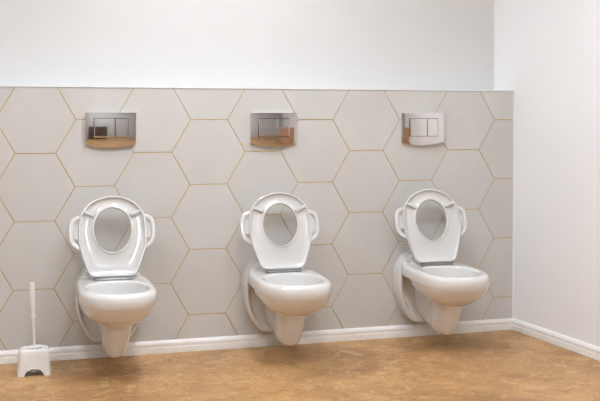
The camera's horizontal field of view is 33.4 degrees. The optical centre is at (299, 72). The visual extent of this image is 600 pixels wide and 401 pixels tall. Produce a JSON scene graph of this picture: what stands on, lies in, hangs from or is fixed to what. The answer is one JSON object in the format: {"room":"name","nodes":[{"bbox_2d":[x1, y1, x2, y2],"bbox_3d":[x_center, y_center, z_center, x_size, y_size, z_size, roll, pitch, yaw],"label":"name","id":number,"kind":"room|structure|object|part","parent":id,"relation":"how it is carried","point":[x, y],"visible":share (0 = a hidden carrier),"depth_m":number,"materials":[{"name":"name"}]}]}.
{"room":"public restroom","nodes":[
{"label":"public restroom","id":0,"kind":"room"},
{"bbox_2d":[0,0,493,89],"bbox_3d":[-1.466,-0.029,5.331,5.697,3.000,0.100,1,-1,-17],"label":"wall","id":1,"kind":"structure","parent":0,"point":[293,44],"depth_m":5.64,"materials":[{"name":"white paint"}]},
{"bbox_2d":[0,86,513,350],"bbox_3d":[-1.416,0.771,5.177,5.526,1.396,0.200,1,-1,-17],"label":"wall","id":2,"kind":"structure","parent":0,"point":[193,166],"depth_m":5.39,"materials":[{"name":"tile"}]},
{"bbox_2d":[85,112,135,147],"bbox_3d":[-0.983,0.298,5.195,0.258,0.183,0.030,1,-1,-17],"label":"flush plate","id":3,"kind":"object","parent":2,"relation":"attached to","point":[102,129],"visible":1,"depth_m":5.18,"materials":[{"name":"silver metal"}]},
{"bbox_2d":[68,196,156,357],"bbox_3d":[-0.905,1.004,4.908,0.436,0.760,0.603,1,-1,-17],"label":"toilet","id":4,"kind":"object","parent":2,"relation":"attached to","point":[111,296],"visible":1,"depth_m":4.99,"materials":[{"name":"ceramic"}]},
{"bbox_3d":[-1.123,0.809,5.014,0.073,0.176,0.065,1,-1,-17],"label":"handle","id":5,"kind":"part","parent":4,"relation":"part of","materials":[{"name":"plastic"}]},
{"bbox_3d":[-0.947,0.824,5.057,0.342,0.395,0.129,1,-1,-17],"label":"seat","id":6,"kind":"part","parent":4,"relation":"part of","materials":[{"name":"plastic"}]},
{"bbox_3d":[-0.906,1.178,4.905,0.374,0.390,0.603,1,-1,-17],"label":"bowl","id":7,"kind":"part","parent":4,"relation":"part of","materials":[{"name":"ceramic"}]},
{"bbox_3d":[-0.776,0.814,5.119,0.073,0.176,0.065,1,-1,-17],"label":"handle","id":8,"kind":"part","parent":4,"relation":"part of","materials":[{"name":"plastic"}]},
{"bbox_2d":[2,86,497,90],"bbox_3d":[-1.409,0.071,5.188,5.526,0.004,0.204,1,-1,-17],"label":"trim","id":9,"kind":"structure","parent":2,"relation":"on","point":[2,86],"depth_m":5.42,"materials":[{"name":"paint"}]},
{"bbox_2d":[0,318,512,364],"bbox_3d":[-1.391,1.434,5.063,5.526,0.066,0.014,1,-1,-17],"label":"baseboard","id":10,"kind":"structure","parent":2,"relation":"attached to","point":[397,331],"depth_m":5.40,"materials":[{"name":"white paint"}]},
{"bbox_2d":[250,113,296,146],"bbox_3d":[-0.144,0.310,5.448,0.258,0.183,0.030,1,-1,-17],"label":"flush plate","id":11,"kind":"object","parent":2,"relation":"attached to","point":[266,129],"visible":1,"depth_m":5.43,"materials":[{"name":"silver metal"}]},
{"bbox_2d":[240,192,331,345],"bbox_3d":[-0.060,1.017,5.163,0.436,0.760,0.603,1,-1,-17],"label":"toilet","id":12,"kind":"object","parent":2,"relation":"attached to","point":[277,290],"visible":1,"depth_m":5.25,"materials":[{"name":"ceramic"}]},
{"bbox_3d":[-0.279,0.821,5.269,0.073,0.176,0.065,1,-1,-17],"label":"handle","id":13,"kind":"part","parent":12,"relation":"part of","materials":[{"name":"plastic"}]},
{"bbox_3d":[-0.103,0.836,5.312,0.342,0.395,0.129,1,-1,-17],"label":"seat","id":14,"kind":"part","parent":12,"relation":"part of","materials":[{"name":"plastic"}]},
{"bbox_3d":[-0.062,1.190,5.160,0.374,0.390,0.603,1,-1,-17],"label":"bowl","id":15,"kind":"part","parent":12,"relation":"part of","materials":[{"name":"ceramic"}]},
{"bbox_3d":[0.068,0.826,5.374,0.073,0.176,0.065,1,-1,-17],"label":"handle","id":16,"kind":"part","parent":12,"relation":"part of","materials":[{"name":"plastic"}]},
{"bbox_2d":[401,113,443,144],"bbox_3d":[0.701,0.323,5.704,0.258,0.183,0.030,1,-1,-17],"label":"flush plate","id":17,"kind":"object","parent":2,"relation":"attached to","point":[416,128],"visible":1,"depth_m":5.69,"materials":[{"name":"silver metal"}]},
{"bbox_2d":[392,189,489,335],"bbox_3d":[0.778,1.029,5.417,0.436,0.760,0.603,1,-1,-17],"label":"toilet","id":18,"kind":"object","parent":2,"relation":"attached to","point":[429,286],"visible":1,"depth_m":5.51,"materials":[{"name":"ceramic"}]},
{"bbox_3d":[0.559,0.833,5.522,0.073,0.176,0.065,1,-1,-17],"label":"handle","id":19,"kind":"part","parent":18,"relation":"part of","materials":[{"name":"plastic"}]},
{"bbox_3d":[0.736,0.849,5.566,0.342,0.395,0.129,1,-1,-17],"label":"seat","id":20,"kind":"part","parent":18,"relation":"part of","materials":[{"name":"plastic"}]},
{"bbox_3d":[0.776,1.202,5.414,0.374,0.390,0.603,1,-1,-17],"label":"bowl","id":21,"kind":"part","parent":18,"relation":"part of","materials":[{"name":"ceramic"}]},
{"bbox_3d":[0.906,0.838,5.627,0.073,0.176,0.065,1,-1,-17],"label":"handle","id":22,"kind":"part","parent":18,"relation":"part of","materials":[{"name":"plastic"}]},
{"bbox_2d":[0,330,599,400],"bbox_3d":[0.125,1.454,1.872,6.783,0.060,7.600,1,-1,-17],"label":"floor","id":23,"kind":"structure","parent":0,"point":[505,365],"depth_m":4.90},
{"bbox_2d":[17,345,50,376],"bbox_3d":[-1.298,1.402,4.877,0.160,0.125,0.116,1,-1,-17],"label":"brush holder","id":24,"kind":"object","parent":23,"relation":"on","point":[29,360],"visible":0.98,"depth_m":4.83,"materials":[{"name":"white plastic"}]},
{"bbox_2d":[26,282,42,348],"bbox_3d":[-1.295,1.234,4.880,0.078,0.423,0.069,0,-1,9],"label":"toilet brush","id":25,"kind":"object","parent":24,"relation":"in","point":[31,284],"visible":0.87,"depth_m":4.87,"materials":[{"name":"white plastic"}]},
{"bbox_3d":[-1.306,1.110,4.878,0.029,0.175,0.020,-3,0,-17],"label":"handle","id":26,"kind":"part","parent":25,"relation":"part of","materials":[{"name":"white plastic"}]},
{"bbox_3d":[-1.297,1.301,4.878,0.013,0.232,0.013,-3,0,-17],"label":"rod","id":27,"kind":"part","parent":25,"relation":"part of","materials":[{"name":"white plastic"}]},
{"bbox_3d":[-1.296,1.332,4.878,0.080,0.009,0.066,-3,0,-17],"label":"lid","id":28,"kind":"part","parent":25,"relation":"part of","materials":[{"name":"white plastic"}]},
{"bbox_2d":[494,0,599,346],"bbox_3d":[2.818,-0.037,2.708,0.099,3.000,7.494,1,-1,-25],"label":"wall","id":29,"kind":"structure","parent":0,"point":[547,52],"depth_m":5.55,"materials":[{"name":"white paint"}]},
{"bbox_2d":[512,91,514,317],"bbox_3d":[1.255,0.775,5.880,0.006,1.330,0.005,1,-1,-17],"label":"trim","id":30,"kind":"structure","parent":29,"relation":"attached to","point":[514,91],"depth_m":5.88,"materials":[{"name":"paint"}]},
{"bbox_2d":[512,318,599,360],"bbox_3d":[2.791,1.428,2.573,0.018,0.066,7.277,1,-1,-25],"label":"baseboard","id":31,"kind":"structure","parent":29,"relation":"attached to","point":[574,345],"depth_m":5.49,"materials":[{"name":"white paint"}]}
]}

